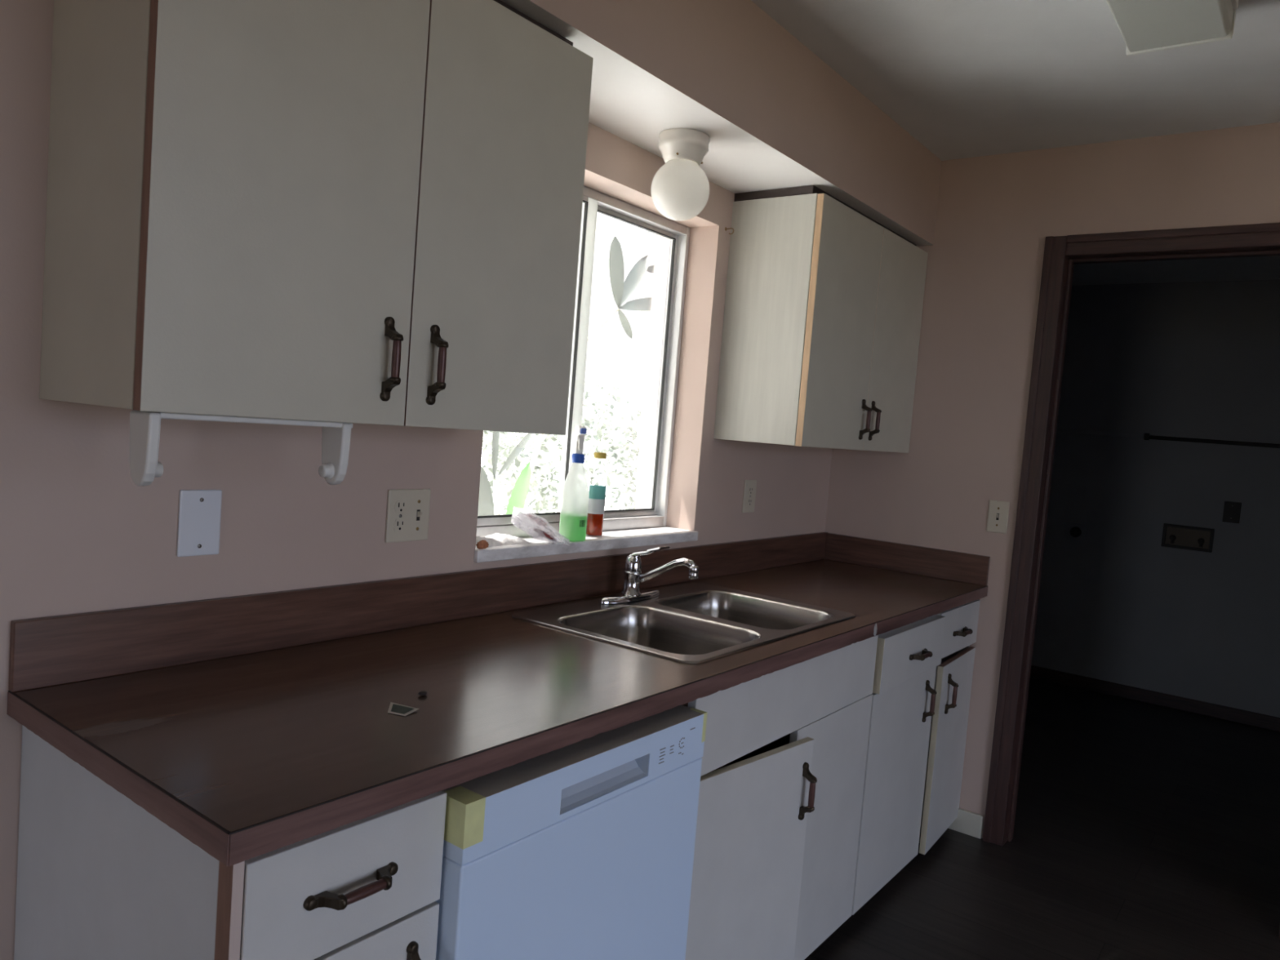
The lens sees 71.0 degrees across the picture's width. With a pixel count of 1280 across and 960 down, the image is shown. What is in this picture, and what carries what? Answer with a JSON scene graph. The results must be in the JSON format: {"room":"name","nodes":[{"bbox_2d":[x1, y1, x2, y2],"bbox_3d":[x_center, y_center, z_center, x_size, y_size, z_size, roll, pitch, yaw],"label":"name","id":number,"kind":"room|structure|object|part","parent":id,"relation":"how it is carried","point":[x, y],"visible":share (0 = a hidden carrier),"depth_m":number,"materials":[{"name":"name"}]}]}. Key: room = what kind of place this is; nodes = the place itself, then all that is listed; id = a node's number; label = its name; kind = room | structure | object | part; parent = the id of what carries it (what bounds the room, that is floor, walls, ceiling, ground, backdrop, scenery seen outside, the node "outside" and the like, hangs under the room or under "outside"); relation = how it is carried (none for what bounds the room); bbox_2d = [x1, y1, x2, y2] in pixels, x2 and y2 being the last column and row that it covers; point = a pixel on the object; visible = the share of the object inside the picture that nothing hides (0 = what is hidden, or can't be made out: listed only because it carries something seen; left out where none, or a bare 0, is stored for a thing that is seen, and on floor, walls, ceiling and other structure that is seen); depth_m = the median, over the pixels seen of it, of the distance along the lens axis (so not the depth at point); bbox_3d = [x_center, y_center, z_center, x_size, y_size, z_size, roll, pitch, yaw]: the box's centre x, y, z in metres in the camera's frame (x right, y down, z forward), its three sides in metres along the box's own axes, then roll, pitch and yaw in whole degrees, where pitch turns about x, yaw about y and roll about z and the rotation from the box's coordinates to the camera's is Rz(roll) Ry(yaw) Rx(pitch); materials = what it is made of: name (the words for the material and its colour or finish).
{"room":"kitchen","nodes":[
{"label":"kitchen","id":0,"kind":"room"},
{"bbox_2d":[0,0,832,959],"bbox_3d":[-0.165,0.034,2.583,0.240,2.534,8.300,7,4,37],"label":"wall","id":1,"kind":"structure","parent":0,"point":[77,534],"depth_m":1.62,"materials":[{"name":"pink paint"}]},
{"bbox_2d":[177,489,222,556],"bbox_3d":[-0.774,0.075,1.578,0.007,0.117,0.074,7,4,37],"label":"blank wall plate","id":2,"kind":"object","parent":1,"relation":"attached to","point":[199,510],"visible":1,"depth_m":1.57,"materials":[{"name":"white plastic"}]},
{"bbox_2d":[39,0,593,435],"bbox_3d":[-0.487,-0.493,1.561,0.370,0.779,0.829,7,4,37],"label":"upper cabinet","id":3,"kind":"object","parent":1,"relation":"attached to","point":[357,211],"visible":1,"depth_m":1.34,"materials":[{"name":"beige laminate"}]},
{"bbox_2d":[128,410,352,485],"bbox_3d":[-0.581,-0.043,1.334,0.062,0.102,0.317,7,4,37],"label":"paper towel holder","id":4,"kind":"object","parent":3,"relation":"attached to","point":[144,426],"visible":0.96,"depth_m":1.24,"materials":[{"name":"white plastic"}]},
{"bbox_3d":[-0.671,-0.042,1.214,0.062,0.101,0.016,7,4,37],"label":"arm","id":5,"kind":"part","parent":4,"relation":"part of","materials":[{"name":"white plastic"}]},
{"bbox_3d":[-0.574,-0.090,1.339,0.056,0.008,0.302,7,4,37],"label":"mount plate","id":6,"kind":"part","parent":4,"relation":"part of","materials":[{"name":"white plastic"}]},
{"bbox_3d":[-0.493,-0.043,1.450,0.062,0.101,0.016,7,4,37],"label":"arm","id":7,"kind":"part","parent":4,"relation":"part of","materials":[{"name":"white plastic"}]},
{"bbox_3d":[-0.501,-0.464,1.316,0.022,0.749,0.422,7,4,37],"label":"door","id":8,"kind":"part","parent":3,"relation":"part of","materials":[{"name":"beige laminate"}]},
{"bbox_3d":[-0.399,-0.195,1.449,0.035,0.137,0.018,7,4,37],"label":"handle","id":9,"kind":"part","parent":3,"relation":"part of","materials":[{"name":"brown metal"}]},
{"bbox_3d":[-0.342,-0.195,1.524,0.035,0.137,0.018,7,4,37],"label":"handle","id":10,"kind":"part","parent":3,"relation":"part of","materials":[{"name":"brown metal"}]},
{"bbox_3d":[-0.251,-0.464,1.647,0.022,0.749,0.402,7,4,37],"label":"door","id":11,"kind":"part","parent":3,"relation":"part of","materials":[{"name":"beige laminate"}]},
{"bbox_2d":[385,488,431,542],"bbox_3d":[-0.496,0.077,1.937,0.017,0.114,0.112,7,4,37],"label":"outlet switch plate","id":12,"kind":"object","parent":1,"relation":"attached to","point":[407,509],"visible":1,"depth_m":1.94,"materials":[{"name":"beige plastic"}]},
{"bbox_2d":[393,518,406,531],"bbox_3d":[-0.515,0.097,1.921,0.003,0.027,0.033,7,4,37],"label":"receptacle","id":13,"kind":"object","parent":12,"relation":"attached to","point":[399,524],"depth_m":1.92,"materials":[{"name":"beige plastic"}]},
{"bbox_2d":[394,500,407,513],"bbox_3d":[-0.511,0.057,1.919,0.003,0.027,0.033,7,4,37],"label":"receptacle","id":14,"kind":"object","parent":12,"relation":"attached to","point":[400,506],"depth_m":1.92,"materials":[{"name":"beige plastic"}]},
{"bbox_2d":[8,532,827,692],"bbox_3d":[-0.104,0.266,2.488,0.016,0.108,2.821,7,4,37],"label":"backsplash","id":15,"kind":"structure","parent":1,"relation":"attached to","point":[56,650],"depth_m":1.77,"materials":[{"name":"brown laminate"}]},
{"bbox_2d":[475,186,689,537],"bbox_3d":[-0.180,-0.328,2.533,0.060,0.958,0.926,7,4,37],"label":"window","id":16,"kind":"structure","parent":1,"relation":"in","point":[667,241],"depth_m":2.82,"materials":[{"name":"metal"}]},
{"bbox_3d":[-0.299,-0.334,2.346,0.022,0.902,0.464,7,4,37],"label":"sash","id":17,"kind":"part","parent":16,"relation":"part of","materials":[{"name":"metal"}]},
{"bbox_3d":[-0.056,-0.335,2.721,0.022,0.908,0.457,7,4,37],"label":"sash","id":18,"kind":"part","parent":16,"relation":"part of","materials":[{"name":"metal"}]},
{"bbox_3d":[-0.054,-0.336,2.724,0.004,0.877,0.421,7,4,37],"label":"pane","id":19,"kind":"part","parent":16,"relation":"part of","materials":[{"name":"clear glass"}]},
{"bbox_2d":[474,526,697,562],"bbox_3d":[-0.150,0.172,2.513,0.132,0.030,0.936,7,4,37],"label":"window sill","id":20,"kind":"structure","parent":1,"relation":"attached to","point":[627,538],"depth_m":2.45,"materials":[{"name":"grey stone"}]},
{"bbox_2d":[475,539,488,549],"bbox_3d":[-0.372,0.152,2.122,0.021,0.021,0.036,7,4,37],"label":"scrap","id":21,"kind":"object","parent":20,"relation":"on","point":[482,544],"visible":1,"depth_m":2.11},
{"bbox_2d":[475,533,533,547],"bbox_3d":[-0.359,0.146,2.219,0.094,0.022,0.189,7,4,37],"label":"crumpled paper","id":22,"kind":"object","parent":20,"relation":"on","point":[495,540],"visible":0.83,"depth_m":2.21,"materials":[{"name":"white paper"}]},
{"bbox_2d":[511,506,569,545],"bbox_3d":[-0.254,0.117,2.290,0.154,0.088,0.083,4,4,-12],"label":"packet","id":23,"kind":"object","parent":20,"relation":"on","point":[537,527],"visible":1,"depth_m":2.27,"materials":[{"name":"white plastic"}]},
{"bbox_2d":[559,426,588,541],"bbox_3d":[-0.169,0.008,2.400,0.077,0.305,0.073,7,4,37],"label":"spray bottle","id":24,"kind":"object","parent":20,"relation":"on","point":[575,494],"visible":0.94,"depth_m":2.38,"materials":[{"name":"plastic"}]},
{"bbox_2d":[586,452,607,536],"bbox_3d":[-0.120,0.040,2.527,0.044,0.235,0.052,7,4,37],"label":"soap bottle","id":25,"kind":"object","parent":20,"relation":"on","point":[597,493],"visible":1,"depth_m":2.51,"materials":[{"name":"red plastic"}]},
{"bbox_2d":[724,226,733,234],"bbox_3d":[0.281,-0.782,2.814,0.032,0.024,0.012,7,4,37],"label":"hook","id":26,"kind":"object","parent":1,"relation":"attached to","point":[726,228],"visible":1,"depth_m":2.81,"materials":[{"name":"gold metal"}]},
{"bbox_2d":[742,480,756,512],"bbox_3d":[0.379,0.056,3.099,0.008,0.114,0.078,7,4,37],"label":"outlet plate","id":27,"kind":"object","parent":1,"relation":"attached to","point":[749,489],"visible":1,"depth_m":3.09,"materials":[{"name":"beige plastic"}]},
{"bbox_2d":[746,497,752,506],"bbox_3d":[0.379,0.076,3.099,0.003,0.027,0.033,7,4,37],"label":"receptacle","id":28,"kind":"object","parent":27,"relation":"attached to","point":[749,500],"depth_m":3.10,"materials":[{"name":"beige plastic"}]},
{"bbox_2d":[748,486,753,494],"bbox_3d":[0.382,0.036,3.097,0.003,0.027,0.033,7,4,37],"label":"receptacle","id":29,"kind":"object","parent":27,"relation":"attached to","point":[750,488],"depth_m":3.10,"materials":[{"name":"beige plastic"}]},
{"bbox_2d":[713,185,928,453],"bbox_3d":[0.673,-0.503,3.111,0.350,0.779,0.887,7,4,37],"label":"upper cabinet","id":30,"kind":"object","parent":1,"relation":"attached to","point":[824,300],"visible":1,"depth_m":2.81,"materials":[{"name":"beige laminate"}]},
{"bbox_3d":[0.644,-0.476,2.863,0.022,0.751,0.458,7,4,37],"label":"door","id":31,"kind":"part","parent":30,"relation":"part of","materials":[{"name":"beige laminate"}]},
{"bbox_3d":[0.760,-0.202,3.014,0.035,0.137,0.018,7,4,37],"label":"handle","id":32,"kind":"part","parent":30,"relation":"part of","materials":[{"name":"brown metal"}]},
{"bbox_3d":[0.809,-0.202,3.078,0.035,0.137,0.018,7,4,37],"label":"handle","id":33,"kind":"part","parent":30,"relation":"part of","materials":[{"name":"brown metal"}]},
{"bbox_3d":[0.911,-0.477,3.216,0.022,0.751,0.426,7,4,37],"label":"door","id":34,"kind":"part","parent":30,"relation":"part of","materials":[{"name":"beige laminate"}]},
{"bbox_2d":[751,0,1279,285],"bbox_3d":[1.486,-1.093,1.332,4.140,0.120,8.300,7,4,37],"label":"ceiling","id":35,"kind":"structure","parent":0,"point":[964,78],"depth_m":2.51,"materials":[{"name":"paint"}]},
{"bbox_2d":[501,0,941,245],"bbox_3d":[-0.659,-1.042,1.276,0.331,0.309,5.422,7,4,37],"label":"soffit","id":36,"kind":"structure","parent":35,"relation":"attached to","point":[775,115],"depth_m":2.30,"materials":[{"name":"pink paint"}]},
{"bbox_2d":[650,128,710,221],"bbox_3d":[0.107,-0.784,2.333,0.153,0.214,0.153,7,4,37],"label":"globe light","id":37,"kind":"object","parent":36,"relation":"attached to","point":[680,188],"visible":1,"depth_m":2.28,"materials":[{"name":"white glass"}]},
{"bbox_3d":[0.104,-0.750,2.335,0.153,0.145,0.153,7,4,37],"label":"globe","id":38,"kind":"part","parent":37,"relation":"part of","materials":[{"name":"white glass"}]},
{"bbox_2d":[1106,0,1239,56],"bbox_3d":[0.894,-1.054,1.613,0.226,0.082,1.235,7,4,37],"label":"fluorescent light","id":39,"kind":"object","parent":35,"relation":"attached to","point":[1145,26],"visible":1,"depth_m":2.00,"materials":[{"name":"paint"}]},
{"bbox_2d":[804,677,1279,959],"bbox_3d":[1.342,1.456,1.446,3.800,0.080,8.100,7,4,37],"label":"floor","id":40,"kind":"structure","parent":0,"point":[1143,830],"depth_m":3.15,"materials":[{"name":"plastic"}]},
{"bbox_2d":[13,725,446,959],"bbox_3d":[-0.632,0.827,1.340,0.664,0.876,0.312,7,4,37],"label":"base cabinet","id":41,"kind":"object","parent":40,"relation":"on","point":[100,877],"visible":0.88,"depth_m":1.18,"materials":[{"name":"beige laminate"}]},
{"bbox_3d":[-0.373,0.515,1.153,0.020,0.155,0.294,7,4,37],"label":"drawer","id":42,"kind":"part","parent":41,"relation":"part of","materials":[{"name":"beige laminate"}]},
{"bbox_3d":[-0.354,0.517,1.133,0.035,0.018,0.137,7,4,37],"label":"handle","id":43,"kind":"part","parent":41,"relation":"part of","materials":[{"name":"brown metal"}]},
{"bbox_3d":[-0.405,0.917,1.177,0.020,0.641,0.294,7,4,37],"label":"door","id":44,"kind":"part","parent":41,"relation":"part of","materials":[{"name":"beige laminate"}]},
{"bbox_3d":[-0.305,0.704,1.228,0.035,0.137,0.018,7,4,37],"label":"handle","id":45,"kind":"part","parent":41,"relation":"part of","materials":[{"name":"brown metal"}]},
{"bbox_2d":[435,705,706,959],"bbox_3d":[-0.337,0.841,1.703,0.625,0.849,0.616,7,4,37],"label":"dishwasher","id":46,"kind":"object","parent":40,"relation":"on","point":[584,849],"visible":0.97,"depth_m":1.47,"materials":[{"name":"white metal"}]},
{"bbox_3d":[-0.084,0.490,1.511,0.062,0.086,0.614,7,4,37],"label":"control panel","id":47,"kind":"part","parent":46,"relation":"part of","materials":[{"name":"white plastic"}]},
{"bbox_2d":[681,635,878,959],"bbox_3d":[0.138,0.827,2.319,0.708,0.876,0.918,7,4,37],"label":"base cabinet","id":48,"kind":"object","parent":40,"relation":"on","point":[784,764],"visible":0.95,"depth_m":2.05,"materials":[{"name":"beige laminate"}]},
{"bbox_3d":[0.223,0.921,1.967,0.020,0.635,0.452,8,5,43],"label":"door","id":49,"kind":"part","parent":48,"relation":"part of","materials":[{"name":"beige laminate"}]},
{"bbox_3d":[0.391,0.725,2.076,0.035,0.137,0.018,8,5,43],"label":"handle","id":50,"kind":"part","parent":48,"relation":"part of","materials":[{"name":"brown metal"}]},
{"bbox_3d":[0.480,0.915,2.348,0.020,0.640,0.452,7,4,37],"label":"door","id":51,"kind":"part","parent":48,"relation":"part of","materials":[{"name":"beige laminate"}]},
{"bbox_2d":[851,599,980,915],"bbox_3d":[0.687,0.824,3.071,0.678,0.876,0.937,7,4,37],"label":"base cabinet","id":52,"kind":"object","parent":40,"relation":"on","point":[923,672],"visible":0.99,"depth_m":2.81,"materials":[{"name":"beige laminate"}]},
{"bbox_2d":[7,532,990,866],"bbox_3d":[0.148,0.317,2.297,0.654,0.147,2.822,7,4,37],"label":"countertop","id":53,"kind":"structure","parent":52,"relation":"on","point":[251,726],"depth_m":1.53,"materials":[{"name":"brown laminate"}]},
{"bbox_2d":[387,702,418,715],"bbox_3d":[-0.383,0.362,1.416,0.055,0.003,0.036,6,4,22],"label":"scrap","id":54,"kind":"object","parent":53,"relation":"on","point":[396,708],"visible":1,"depth_m":1.42,"materials":[{"name":"beige paper"}]},
{"bbox_2d":[391,703,413,714],"bbox_3d":[-0.381,0.361,1.416,0.042,0.002,0.027,6,4,22],"label":"print","id":55,"kind":"object","parent":54,"relation":"on","point":[396,708],"depth_m":1.41},
{"bbox_2d":[417,690,427,695],"bbox_3d":[-0.362,0.356,1.500,0.012,0.008,0.019,7,4,37],"label":"crumb","id":56,"kind":"object","parent":53,"relation":"on","point":[423,692],"visible":1,"depth_m":1.50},
{"bbox_2d":[511,582,855,663],"bbox_3d":[0.138,0.426,2.321,0.538,0.163,0.830,7,4,37],"label":"sink","id":57,"kind":"object","parent":53,"relation":"in","point":[691,623],"visible":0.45,"depth_m":2.33,"materials":[{"name":"metal"}]},
{"bbox_2d":[600,546,698,604],"bbox_3d":[0.003,0.250,2.396,0.223,0.157,0.252,3,4,-23],"label":"faucet","id":58,"kind":"object","parent":57,"relation":"on","point":[633,576],"visible":1,"depth_m":2.42,"materials":[{"name":"silver metal"}]},
{"bbox_3d":[-0.025,0.316,2.452,0.060,0.015,0.256,7,4,37],"label":"plate","id":59,"kind":"part","parent":58,"relation":"part of","materials":[{"name":"silver metal"}]},
{"bbox_3d":[0.019,0.199,2.419,0.115,0.055,0.051,7,4,37],"label":"lever","id":60,"kind":"part","parent":58,"relation":"part of","materials":[{"name":"silver metal"}]},
{"bbox_3d":[0.065,0.245,2.384,0.195,0.096,0.023,7,4,37],"label":"spout","id":61,"kind":"part","parent":58,"relation":"part of","materials":[{"name":"silver metal"}]},
{"bbox_3d":[0.041,0.430,2.139,0.414,0.160,0.351,7,4,37],"label":"bowl","id":62,"kind":"part","parent":57,"relation":"part of","materials":[{"name":"metal"}]},
{"bbox_3d":[0.280,0.429,2.455,0.414,0.160,0.352,7,4,37],"label":"bowl","id":63,"kind":"part","parent":57,"relation":"part of","materials":[{"name":"metal"}]},
{"bbox_3d":[0.778,0.918,2.743,0.020,0.638,0.518,7,4,37],"label":"door","id":64,"kind":"part","parent":52,"relation":"part of","materials":[{"name":"beige laminate"}]},
{"bbox_3d":[0.817,0.519,2.716,0.033,0.158,0.511,7,4,37],"label":"drawer","id":65,"kind":"part","parent":52,"relation":"part of","materials":[{"name":"beige laminate"}]},
{"bbox_3d":[0.857,0.530,2.714,0.035,0.018,0.137,7,4,37],"label":"handle","id":66,"kind":"part","parent":52,"relation":"part of","materials":[{"name":"brown metal"}]},
{"bbox_3d":[0.923,0.707,2.853,0.035,0.137,0.018,7,4,37],"label":"handle","id":67,"kind":"part","parent":52,"relation":"part of","materials":[{"name":"brown metal"}]},
{"bbox_3d":[1.071,0.921,3.115,0.020,0.632,0.405,7,4,34],"label":"door","id":68,"kind":"part","parent":52,"relation":"part of","materials":[{"name":"beige laminate"}]},
{"bbox_3d":[1.038,0.714,2.982,0.035,0.137,0.019,7,4,37],"label":"handle","id":69,"kind":"part","parent":52,"relation":"part of","materials":[{"name":"brown metal"}]},
{"bbox_3d":[1.093,0.511,3.091,0.020,0.156,0.414,7,4,37],"label":"drawer","id":70,"kind":"part","parent":52,"relation":"part of","materials":[{"name":"beige laminate"}]},
{"bbox_3d":[1.111,0.521,3.071,0.035,0.018,0.137,7,4,37],"label":"handle","id":71,"kind":"part","parent":52,"relation":"part of","materials":[{"name":"brown metal"}]},
{"bbox_2d":[824,122,1279,838],"bbox_3d":[2.305,0.192,2.511,3.800,2.454,0.120,7,4,37],"label":"wall","id":72,"kind":"structure","parent":0,"point":[996,214],"depth_m":3.22,"materials":[{"name":"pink paint"}]},
{"bbox_2d":[947,808,983,839],"bbox_3d":[1.188,1.248,3.274,0.120,0.085,0.014,7,4,37],"label":"baseboard","id":73,"kind":"structure","parent":72,"relation":"attached to","point":[966,822],"depth_m":3.26,"materials":[{"name":"beige laminate"}]},
{"bbox_2d":[986,499,1009,533],"bbox_3d":[1.276,0.131,3.202,0.070,0.114,0.017,7,4,37],"label":"light switch","id":74,"kind":"object","parent":72,"relation":"attached to","point":[998,511],"visible":1,"depth_m":3.20,"materials":[{"name":"beige plastic"}]},
{"bbox_2d":[982,222,1279,937],"bbox_3d":[1.731,0.275,2.936,0.941,2.148,0.144,7,4,37],"label":"door frame","id":75,"kind":"structure","parent":72,"relation":"in","point":[1256,239],"depth_m":3.13,"materials":[{"name":"brown wood"}]},
{"bbox_3d":[1.347,0.232,3.148,0.068,2.148,0.019,7,4,37],"label":"casing","id":76,"kind":"part","parent":75,"relation":"part of","materials":[{"name":"brown wood"}]},
{"bbox_3d":[1.775,-0.760,2.822,0.805,0.068,0.019,7,4,37],"label":"casing","id":77,"kind":"part","parent":75,"relation":"part of","materials":[{"name":"brown wood"}]},
{"bbox_2d":[1031,279,1279,717],"bbox_3d":[3.914,0.188,4.639,3.800,2.454,0.100,7,4,37],"label":"wall","id":78,"kind":"structure","parent":0,"point":[1188,359],"depth_m":5.21,"materials":[{"name":"paint"}]},
{"bbox_2d":[1064,522,1087,541],"bbox_3d":[2.674,0.320,5.505,0.124,0.102,0.014,7,4,37],"label":"dryer outlet","id":79,"kind":"object","parent":78,"relation":"attached to","point":[1073,531],"visible":1,"depth_m":5.50,"materials":[{"name":"paint"}]},
{"bbox_2d":[1070,526,1081,537],"bbox_3d":[2.672,0.320,5.503,0.064,0.064,0.008,7,4,37],"label":"socket","id":80,"kind":"object","parent":79,"relation":"attached to","point":[1075,531],"depth_m":5.50,"materials":[{"name":"black plastic"}]},
{"bbox_2d":[1030,665,1279,731],"bbox_3d":[3.474,1.333,4.902,2.988,0.075,0.014,7,4,37],"label":"baseboard","id":81,"kind":"structure","parent":78,"relation":"attached to","point":[1237,715],"depth_m":5.23,"materials":[{"name":"wood"}]},
{"bbox_2d":[1160,523,1214,552],"bbox_3d":[3.135,0.332,5.139,0.250,0.135,0.042,7,4,37],"label":"washer outlet box","id":82,"kind":"object","parent":78,"relation":"attached to","point":[1176,536],"visible":1,"depth_m":5.15,"materials":[{"name":"grey plastic"}]},
{"bbox_2d":[1143,433,1279,448],"bbox_3d":[3.552,-0.180,4.830,1.478,0.043,0.030,7,4,37],"label":"rail","id":83,"kind":"object","parent":78,"relation":"attached to","point":[1147,437],"visible":1,"depth_m":5.06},
{"bbox_2d":[1222,501,1241,523],"bbox_3d":[3.315,0.181,5.024,0.080,0.117,0.008,7,4,37],"label":"wall plate","id":84,"kind":"object","parent":78,"relation":"attached to","point":[1232,510],"visible":1,"depth_m":5.02,"materials":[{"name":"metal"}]},
{"label":"outside","id":85,"kind":"structure","parent":0,"visible":0},
{"bbox_2d":[480,444,639,514],"bbox_3d":[-4.649,-0.048,21.269,30.200,0.150,32.700,7,4,37],"label":"ground","id":86,"kind":"structure","parent":85,"point":[616,481],"depth_m":23.75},
{"bbox_2d":[477,431,532,515],"bbox_3d":[-0.530,0.531,3.358,0.161,1.533,0.264,7,4,37],"label":"leaf plant","id":87,"kind":"object","parent":86,"relation":"on","point":[517,499],"visible":0.42,"depth_m":3.31,"materials":[{"name":"green plant"}]},
{"bbox_3d":[-0.571,0.641,3.281,0.063,1.318,0.129,5,4,11],"label":"stem","id":88,"kind":"part","parent":87,"relation":"part of","materials":[{"name":"plant"}]},
{"bbox_2d":[481,431,601,514],"bbox_3d":[-0.875,0.338,4.968,1.246,1.678,1.645,7,4,37],"label":"leafy shrub","id":89,"kind":"object","parent":86,"relation":"on","point":[553,486],"visible":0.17,"depth_m":4.94,"materials":[{"name":"green plant"}]},
{"bbox_2d":[480,381,643,514],"bbox_3d":[-0.546,0.153,6.681,1.717,1.888,1.763,5,4,1],"label":"leafy shrub","id":90,"kind":"object","parent":86,"relation":"on","point":[621,460],"visible":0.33,"depth_m":6.52,"materials":[{"name":"green plant"}]},
{"bbox_3d":[-0.420,0.585,6.801,0.474,1.033,0.836,3,4,-21],"label":"stem","id":91,"kind":"part","parent":90,"relation":"part of","materials":[{"name":"plant"}]},
{"bbox_2d":[529,236,648,478],"bbox_3d":[-0.225,0.112,3.957,0.133,2.343,1.162,7,5,39],"label":"leaf plant","id":92,"kind":"object","parent":86,"relation":"on","point":[622,291],"visible":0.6,"depth_m":3.92,"materials":[{"name":"green plant"}]},
{"bbox_3d":[-0.410,0.259,3.774,0.650,2.046,0.041,1,5,-45],"label":"stem","id":93,"kind":"part","parent":92,"relation":"part of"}
]}

